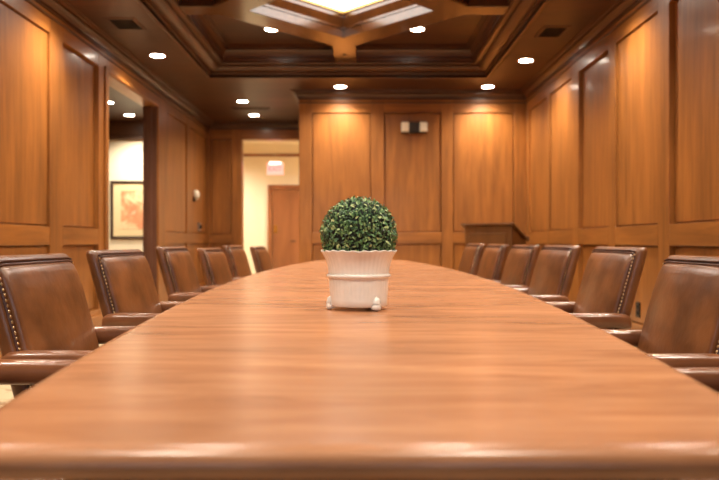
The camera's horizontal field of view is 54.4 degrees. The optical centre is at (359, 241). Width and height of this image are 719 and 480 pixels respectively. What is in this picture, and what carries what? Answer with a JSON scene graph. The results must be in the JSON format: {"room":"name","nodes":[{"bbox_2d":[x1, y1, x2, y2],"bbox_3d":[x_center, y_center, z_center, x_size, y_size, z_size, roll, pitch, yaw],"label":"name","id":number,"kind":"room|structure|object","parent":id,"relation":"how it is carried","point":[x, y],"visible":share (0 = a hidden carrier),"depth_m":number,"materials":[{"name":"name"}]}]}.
{"room":"conference room","nodes":[
{"label":"conference room","id":0,"kind":"room"},
{"bbox_2d":[0,344,103,405],"bbox_3d":[-2.775,1.030,6.950,11.450,0.100,20.500,0,0,0],"label":"floor","id":1,"kind":"structure","parent":0,"point":[6,394],"depth_m":4.48,"materials":[{"name":"beige carpet"}]},
{"bbox_2d":[0,359,75,384],"bbox_3d":[-0.881,0.510,1.572,0.643,0.939,0.658,0,0,3],"label":"leather armchair","id":2,"kind":"object","parent":1,"relation":"on","point":[12,371],"visible":0.13,"depth_m":1.84,"materials":[{"name":"brown leather"}]},
{"bbox_2d":[0,253,135,397],"bbox_3d":[-0.817,0.512,2.345,0.643,0.935,0.658,0,0,0],"label":"leather armchair","id":3,"kind":"object","parent":1,"relation":"on","point":[45,313],"visible":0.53,"depth_m":2.23,"materials":[{"name":"brown leather"}]},
{"bbox_2d":[0,262,98,386],"bbox_3d":[-1.016,0.301,2.345,0.173,0.455,0.524,0,0,0],"label":"cushion","id":4,"kind":"object","parent":3,"relation":"on","point":[45,306],"depth_m":2.25,"materials":[{"name":"brown leather"}]},
{"bbox_2d":[86,249,181,325],"bbox_3d":[-0.886,0.510,3.372,0.643,0.939,0.658,0,0,4],"label":"leather armchair","id":5,"kind":"object","parent":1,"relation":"on","point":[123,281],"visible":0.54,"depth_m":3.20,"materials":[{"name":"brown leather"}]},
{"bbox_2d":[101,255,161,312],"bbox_3d":[-1.085,0.297,3.384,0.173,0.455,0.524,0,0,4],"label":"cushion","id":6,"kind":"object","parent":5,"relation":"on","point":[127,281],"depth_m":3.28,"materials":[{"name":"brown leather"}]},
{"bbox_2d":[155,246,217,301],"bbox_3d":[-0.920,0.506,4.510,0.643,0.947,0.658,0,0,1],"label":"leather armchair","id":7,"kind":"object","parent":1,"relation":"on","point":[178,271],"visible":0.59,"depth_m":4.29,"materials":[{"name":"brown leather"}]},
{"bbox_2d":[166,251,201,292],"bbox_3d":[-1.119,0.289,4.512,0.173,0.455,0.524,0,0,0],"label":"cushion","id":8,"kind":"object","parent":7,"relation":"on","point":[181,275],"depth_m":4.37,"materials":[{"name":"brown leather"}]},
{"bbox_2d":[197,248,233,285],"bbox_3d":[-0.910,0.516,5.592,0.643,0.927,0.658,0,0,4],"label":"leather armchair","id":9,"kind":"object","parent":1,"relation":"on","point":[213,261],"visible":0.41,"depth_m":5.41,"materials":[{"name":"brown leather"}]},
{"bbox_2d":[205,251,232,284],"bbox_3d":[-1.109,0.309,5.604,0.173,0.455,0.524,0,0,4],"label":"cushion","id":10,"kind":"object","parent":9,"relation":"on","point":[217,271],"depth_m":5.45,"materials":[{"name":"brown leather"}]},
{"bbox_2d":[222,245,252,279],"bbox_3d":[-0.877,0.508,6.402,0.643,0.943,0.658,0,0,4],"label":"leather armchair","id":11,"kind":"object","parent":1,"relation":"on","point":[236,257],"visible":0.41,"depth_m":6.23,"materials":[{"name":"brown leather"}]},
{"bbox_2d":[229,248,251,276],"bbox_3d":[-1.076,0.293,6.414,0.173,0.455,0.524,0,0,4],"label":"cushion","id":12,"kind":"object","parent":11,"relation":"on","point":[239,266],"depth_m":6.26,"materials":[{"name":"brown leather"}]},
{"bbox_2d":[250,246,272,272],"bbox_3d":[-0.800,0.516,7.452,0.643,0.927,0.658,0,0,3],"label":"leather armchair","id":13,"kind":"object","parent":1,"relation":"on","point":[260,256],"visible":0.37,"depth_m":7.24,"materials":[{"name":"brown leather"}]},
{"bbox_2d":[256,249,272,271],"bbox_3d":[-0.999,0.309,7.464,0.173,0.455,0.524,0,0,4],"label":"cushion","id":14,"kind":"object","parent":13,"relation":"on","point":[263,262],"depth_m":7.29,"materials":[{"name":"brown leather"}]},
{"bbox_2d":[0,260,718,479],"bbox_3d":[0.016,0.605,4.800,1.574,0.750,8.060,0,0,0],"label":"conference table","id":15,"kind":"object","parent":1,"relation":"on","point":[460,375],"visible":0.98,"depth_m":1.02,"materials":[{"name":"brown wood"}]},
{"bbox_2d":[319,195,398,310],"bbox_3d":[-0.005,0.036,2.385,0.270,0.389,0.273,0,0,0],"label":"potted topiary","id":16,"kind":"object","parent":15,"relation":"on","point":[359,237],"visible":1,"depth_m":2.29,"materials":[{"name":"green plant"}]},
{"bbox_2d":[321,250,396,310],"bbox_3d":[-0.004,0.129,2.385,0.261,0.203,0.259,0,0,0],"label":"pot","id":17,"kind":"object","parent":16,"relation":"attached to","point":[357,278],"depth_m":2.29,"materials":[{"name":"beige ceramic"}]},
{"bbox_2d":[458,243,484,275],"bbox_3d":[0.856,0.500,6.922,0.643,0.959,0.658,0,0,-4],"label":"leather armchair","id":18,"kind":"object","parent":1,"relation":"on","point":[473,252],"visible":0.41,"depth_m":6.73,"materials":[{"name":"brown leather"}]},
{"bbox_2d":[458,246,477,273],"bbox_3d":[1.054,0.278,6.936,0.173,0.455,0.524,0,0,-4],"label":"cushion","id":19,"kind":"object","parent":18,"relation":"on","point":[469,260],"depth_m":6.77,"materials":[{"name":"brown leather"}]},
{"bbox_2d":[477,244,508,280],"bbox_3d":[0.922,0.502,6.152,0.643,0.955,0.658,0,0,-4],"label":"leather armchair","id":20,"kind":"object","parent":1,"relation":"on","point":[493,259],"visible":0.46,"depth_m":5.97,"materials":[{"name":"brown leather"}]},
{"bbox_2d":[477,247,501,278],"bbox_3d":[1.120,0.281,6.166,0.173,0.455,0.524,0,0,-4],"label":"cushion","id":21,"kind":"object","parent":20,"relation":"on","point":[490,267],"depth_m":6.01,"materials":[{"name":"brown leather"}]},
{"bbox_2d":[461,223,529,280],"bbox_3d":[1.841,0.367,9.541,0.770,1.226,0.545,0,0,35],"label":"lectern","id":22,"kind":"object","parent":1,"relation":"on","point":[510,234],"visible":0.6,"depth_m":9.33,"materials":[{"name":"brown wood"}]},
{"bbox_2d":[492,245,539,287],"bbox_3d":[0.996,0.503,5.422,0.643,0.953,0.658,0,0,-4],"label":"leather armchair","id":23,"kind":"object","parent":1,"relation":"on","point":[521,260],"visible":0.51,"depth_m":5.26,"materials":[{"name":"brown leather"}]},
{"bbox_2d":[500,248,531,284],"bbox_3d":[1.195,0.283,5.436,0.173,0.455,0.524,0,0,-4],"label":"cushion","id":24,"kind":"object","parent":23,"relation":"on","point":[517,270],"depth_m":5.30,"materials":[{"name":"brown leather"}]},
{"bbox_2d":[513,245,580,301],"bbox_3d":[0.991,0.502,4.452,0.643,0.955,0.658,0,0,-4],"label":"leather armchair","id":25,"kind":"object","parent":1,"relation":"on","point":[555,266],"visible":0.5,"depth_m":4.29,"materials":[{"name":"brown leather"}]},
{"bbox_2d":[527,250,570,294],"bbox_3d":[1.190,0.281,4.466,0.173,0.455,0.524,0,0,-4],"label":"cushion","id":26,"kind":"object","parent":25,"relation":"on","point":[551,275],"depth_m":4.34,"materials":[{"name":"brown leather"}]},
{"bbox_2d":[546,246,647,328],"bbox_3d":[0.972,0.503,3.421,0.643,0.953,0.658,0,0,-1],"label":"leather armchair","id":27,"kind":"object","parent":1,"relation":"on","point":[611,277],"visible":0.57,"depth_m":3.23,"materials":[{"name":"brown leather"}]},
{"bbox_2d":[573,252,632,328],"bbox_3d":[1.171,0.283,3.424,0.173,0.455,0.524,0,0,-1],"label":"cushion","id":28,"kind":"object","parent":27,"relation":"on","point":[607,278],"depth_m":3.31,"materials":[{"name":"brown leather"}]},
{"bbox_2d":[602,255,718,367],"bbox_3d":[0.923,0.516,2.450,0.643,0.927,0.658,0,0,0],"label":"leather armchair","id":29,"kind":"object","parent":1,"relation":"on","point":[680,328],"visible":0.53,"depth_m":2.39,"materials":[{"name":"brown leather"}]},
{"bbox_2d":[637,263,718,353],"bbox_3d":[1.122,0.309,2.450,0.173,0.455,0.524,0,0,0],"label":"cushion","id":30,"kind":"object","parent":29,"relation":"on","point":[682,315],"depth_m":2.40,"materials":[{"name":"brown leather"}]},
{"bbox_2d":[674,367,718,392],"bbox_3d":[0.876,0.515,1.602,0.643,0.929,0.658,0,0,-4],"label":"leather armchair","id":31,"kind":"object","parent":1,"relation":"on","point":[707,376],"visible":0.04,"depth_m":1.88,"materials":[{"name":"brown leather"}]},
{"bbox_2d":[0,0,208,316],"bbox_3d":[-3.040,-0.688,5.465,0.200,3.335,16.930,0,0,0],"label":"wall","id":32,"kind":"structure","parent":0,"point":[52,83],"depth_m":7.09,"materials":[{"name":"brown wood"}]},
{"bbox_2d":[0,314,102,358],"bbox_3d":[-2.930,0.900,2.525,0.020,0.160,11.050,0,0,0],"label":"baseboard","id":33,"kind":"structure","parent":32,"relation":"attached to","point":[97,319],"depth_m":7.78,"materials":[{"name":"brown wood"}]},
{"bbox_2d":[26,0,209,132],"bbox_3d":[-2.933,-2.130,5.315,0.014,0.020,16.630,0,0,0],"label":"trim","id":34,"kind":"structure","parent":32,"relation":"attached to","point":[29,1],"depth_m":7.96,"materials":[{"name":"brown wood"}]},
{"bbox_2d":[105,66,160,301],"bbox_3d":[-2.929,-0.520,9.150,0.023,3.000,2.200,0,0,0],"label":"trim","id":35,"kind":"structure","parent":32,"relation":"attached to","point":[108,71],"depth_m":8.90,"materials":[{"name":"brown wood"}]},
{"bbox_2d":[109,74,156,106],"bbox_3d":[-3.040,-1.960,9.140,0.200,0.020,1.960,0,0,0],"label":"trim","id":36,"kind":"structure","parent":32,"relation":"attached to","point":[114,83],"depth_m":9.16,"materials":[{"name":"brown wood"}]},
{"bbox_2d":[143,106,156,289],"bbox_3d":[-3.040,-0.495,10.120,0.200,2.950,0.040,0,0,0],"label":"trim","id":37,"kind":"structure","parent":32,"relation":"attached to","point":[149,112],"depth_m":10.12,"materials":[{"name":"brown wood"}]},
{"bbox_2d":[193,190,199,201],"bbox_3d":[-2.917,-0.816,12.470,0.120,0.212,0.140,0,0,0],"label":"wall sensor","id":38,"kind":"object","parent":32,"relation":"attached to","point":[196,194],"visible":1,"depth_m":12.42,"materials":[{"name":"beige plastic"}]},
{"bbox_2d":[198,223,201,230],"bbox_3d":[-2.939,-0.266,12.860,0.045,0.160,0.200,0,0,0],"label":"light switch","id":39,"kind":"object","parent":32,"relation":"attached to","point":[199,224],"visible":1,"depth_m":12.79,"materials":[{"name":"metal"}]},
{"bbox_2d":[109,140,142,251],"bbox_3d":[-5.770,-0.480,13.475,5.260,2.920,0.150,0,0,0],"label":"wall","id":40,"kind":"structure","parent":0,"point":[125,156],"depth_m":13.40,"materials":[{"name":"beige paint"}]},
{"bbox_2d":[109,121,142,136],"bbox_3d":[-5.770,-2.123,13.455,5.260,0.365,0.190,0,0,0],"label":"trim","id":41,"kind":"structure","parent":40,"relation":"attached to","point":[116,128],"depth_m":13.36,"materials":[{"name":"brown wood"}]},
{"bbox_2d":[109,137,142,139],"bbox_3d":[-5.770,-1.970,13.345,5.260,0.060,0.030,0,0,0],"label":"trim","id":42,"kind":"structure","parent":40,"relation":"attached to","point":[110,138],"depth_m":13.33,"materials":[{"name":"brown wood"}]},
{"bbox_2d":[110,181,142,238],"bbox_3d":[-4.070,-0.605,13.383,1.400,1.110,0.035,0,0,0],"label":"framed picture","id":43,"kind":"object","parent":40,"relation":"attached to","point":[126,197],"visible":0.38,"depth_m":13.38},
{"bbox_2d":[121,191,142,228],"bbox_3d":[-4.070,-0.605,13.386,1.000,0.730,0.004,0,0,0],"label":"artwork","id":44,"kind":"object","parent":43,"relation":"attached to","point":[131,201],"depth_m":13.38},
{"bbox_2d":[209,130,298,248],"bbox_3d":[-2.038,-0.688,13.730,2.203,3.335,0.200,0,0,0],"label":"wall","id":45,"kind":"structure","parent":0,"point":[226,147],"depth_m":13.63,"materials":[{"name":"brown wood"}]},
{"bbox_2d":[244,144,298,273],"bbox_3d":[-2.350,-0.662,16.575,5.700,3.285,0.150,0,0,0],"label":"wall","id":46,"kind":"structure","parent":0,"point":[256,179],"depth_m":16.50,"materials":[{"name":"beige paint"}]},
{"bbox_2d":[244,154,298,155],"bbox_3d":[-2.350,-2.035,16.485,5.500,0.060,0.030,0,0,0],"label":"trim","id":47,"kind":"structure","parent":46,"relation":"attached to","point":[244,154],"depth_m":16.47,"materials":[{"name":"brown wood"}]},
{"bbox_2d":[268,185,298,268],"bbox_3d":[-1.610,-0.175,16.451,1.120,2.310,0.097,0,0,0],"label":"door","id":48,"kind":"structure","parent":46,"relation":"in","point":[283,205],"depth_m":16.47,"materials":[{"name":"brown wood"}]},
{"bbox_2d":[66,0,612,143],"bbox_3d":[-2.775,-2.610,7.000,11.450,0.640,20.400,0,0,0],"label":"ceiling","id":49,"kind":"structure","parent":0,"point":[215,97],"depth_m":9.33,"materials":[{"name":"brown wood"}]},
{"bbox_2d":[103,17,145,29],"bbox_3d":[-2.480,-2.299,7.400,0.320,0.012,0.410,0,0,0],"label":"ceiling vent","id":50,"kind":"object","parent":49,"relation":"in","point":[120,23],"visible":1,"depth_m":7.37,"materials":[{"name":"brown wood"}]},
{"bbox_2d":[149,53,165,57],"bbox_3d":[-2.510,-2.301,8.675,0.210,0.008,0.210,0,0,0],"label":"recessed light","id":51,"kind":"object","parent":49,"relation":"in","point":[154,55],"visible":1,"depth_m":8.65,"materials":[{"name":"beige"}]},
{"bbox_2d":[179,0,217,14],"bbox_3d":[-1.712,-2.566,7.440,0.355,0.229,0.270,0,0,0],"label":"ceiling beam","id":52,"kind":"structure","parent":49,"relation":"attached to","point":[189,7],"depth_m":7.31,"materials":[{"name":"brown wood"}]},
{"bbox_2d":[236,100,248,102],"bbox_3d":[-1.930,-2.301,11.500,0.210,0.008,0.210,0,0,0],"label":"recessed light","id":53,"kind":"object","parent":49,"relation":"in","point":[239,101],"visible":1,"depth_m":11.49,"materials":[{"name":"beige"}]},
{"bbox_2d":[231,107,270,108],"bbox_3d":[-1.880,-2.299,12.100,0.690,0.012,0.170,0,0,0],"label":"ceiling vent","id":54,"kind":"object","parent":49,"relation":"in","point":[231,107],"visible":1,"depth_m":12.05,"materials":[{"name":"brown wood"}]},
{"bbox_2d":[264,27,277,31],"bbox_3d":[-1.110,-2.676,8.830,0.210,0.008,0.210,0,0,0],"label":"recessed light","id":55,"kind":"object","parent":49,"relation":"in","point":[265,28],"visible":0.49,"depth_m":8.87,"materials":[{"name":"beige"}]},
{"bbox_2d":[267,162,283,174],"bbox_3d":[-1.890,-1.887,15.600,0.370,0.805,0.060,0,0,0],"label":"exit sign","id":56,"kind":"object","parent":49,"relation":"hanging from","point":[273,168],"visible":0.98,"depth_m":15.59,"materials":[{"name":"beige plastic"}]},
{"bbox_2d":[333,85,347,87],"bbox_3d":[-0.290,-2.301,10.410,0.210,0.008,0.210,0,0,0],"label":"recessed light","id":57,"kind":"object","parent":49,"relation":"in","point":[335,86],"visible":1,"depth_m":10.38,"materials":[{"name":"beige"}]},
{"bbox_2d":[205,0,476,48],"bbox_3d":[-0.200,-2.605,7.440,2.079,0.310,2.079,0,0,45],"label":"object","id":58,"kind":"structure","parent":49,"relation":"attached to","point":[385,18],"depth_m":7.89,"materials":[{"name":"brown wood"}]},
{"bbox_2d":[301,0,383,13],"bbox_3d":[-0.200,-2.740,7.440,1.353,0.060,1.353,0,0,45],"label":"skylight","id":59,"kind":"object","parent":49,"relation":"attached to","point":[340,6],"visible":1,"depth_m":8.06,"materials":[{"name":"white glass"}]},
{"bbox_2d":[312,0,372,10],"bbox_3d":[-0.200,-2.750,7.440,1.315,0.020,1.315,0,0,45],"label":"diffuser","id":60,"kind":"object","parent":59,"relation":"attached to","point":[334,5],"depth_m":8.06,"materials":[{"name":"white"}]},
{"bbox_2d":[135,0,550,77],"bbox_3d":[-0.165,-2.493,7.435,3.898,0.375,4.798,0,0,0],"label":"trim","id":61,"kind":"structure","parent":49,"relation":"attached to","point":[199,34],"depth_m":9.55,"materials":[{"name":"brown wood"}]},
{"bbox_2d":[332,45,355,62],"bbox_3d":[-0.200,-2.566,9.193,0.300,0.229,0.835,0,0,0],"label":"ceiling beam","id":62,"kind":"structure","parent":49,"relation":"attached to","point":[338,52],"depth_m":9.18,"materials":[{"name":"brown wood"}]},
{"bbox_2d":[409,27,424,31],"bbox_3d":[0.720,-2.676,8.830,0.210,0.008,0.210,0,0,0],"label":"recessed light","id":63,"kind":"object","parent":49,"relation":"in","point":[420,29],"visible":0.73,"depth_m":8.83,"materials":[{"name":"beige"}]},
{"bbox_2d":[465,0,508,14],"bbox_3d":[1.347,-2.566,7.440,0.425,0.229,0.270,0,0,0],"label":"ceiling beam","id":64,"kind":"structure","parent":49,"relation":"attached to","point":[483,7],"depth_m":7.31,"materials":[{"name":"brown wood"}]},
{"bbox_2d":[481,85,494,87],"bbox_3d":[1.900,-2.301,10.410,0.210,0.008,0.210,0,0,0],"label":"recessed light","id":65,"kind":"object","parent":49,"relation":"in","point":[483,86],"visible":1,"depth_m":10.38,"materials":[{"name":"beige"}]},
{"bbox_2d":[518,58,533,62],"bbox_3d":[2.110,-2.301,8.905,0.210,0.008,0.210,0,0,0],"label":"recessed light","id":66,"kind":"object","parent":49,"relation":"in","point":[524,60],"visible":1,"depth_m":8.88,"materials":[{"name":"beige"}]},
{"bbox_2d":[534,26,570,36],"bbox_3d":[2.110,-2.299,7.680,0.300,0.012,0.410,0,0,0],"label":"ceiling vent","id":67,"kind":"object","parent":49,"relation":"in","point":[545,31],"visible":1,"depth_m":7.65,"materials":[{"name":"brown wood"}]},
{"bbox_2d":[299,100,525,270],"bbox_3d":[0.957,-0.688,10.850,3.787,3.335,0.200,0,0,0],"label":"wall","id":68,"kind":"structure","parent":0,"point":[469,165],"depth_m":10.77,"materials":[{"name":"brown wood"}]},
{"bbox_2d":[401,122,426,133],"bbox_3d":[0.830,-1.740,10.722,0.400,0.180,0.108,0,0,0],"label":"emergency light","id":69,"kind":"object","parent":68,"relation":"attached to","point":[406,127],"visible":1,"depth_m":10.70,"materials":[{"name":"grey plastic"}]},
{"bbox_2d":[526,0,718,329],"bbox_3d":[2.650,-0.688,4.025,0.200,3.335,14.050,0,0,0],"label":"wall","id":70,"kind":"structure","parent":0,"point":[622,146],"depth_m":6.46,"materials":[{"name":"brown wood"}]},
{"bbox_2d":[35,0,649,129],"bbox_3d":[-0.195,-2.241,5.315,5.490,0.128,16.630,0,0,0],"label":"trim","id":71,"kind":"structure","parent":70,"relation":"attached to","point":[63,10],"depth_m":9.77,"materials":[{"name":"brown wood"}]},
{"bbox_2d":[636,302,640,317],"bbox_3d":[2.564,0.630,6.460,0.016,0.140,0.090,0,0,0],"label":"power outlet","id":72,"kind":"object","parent":70,"relation":"attached to","point":[638,304],"visible":1,"depth_m":6.43,"materials":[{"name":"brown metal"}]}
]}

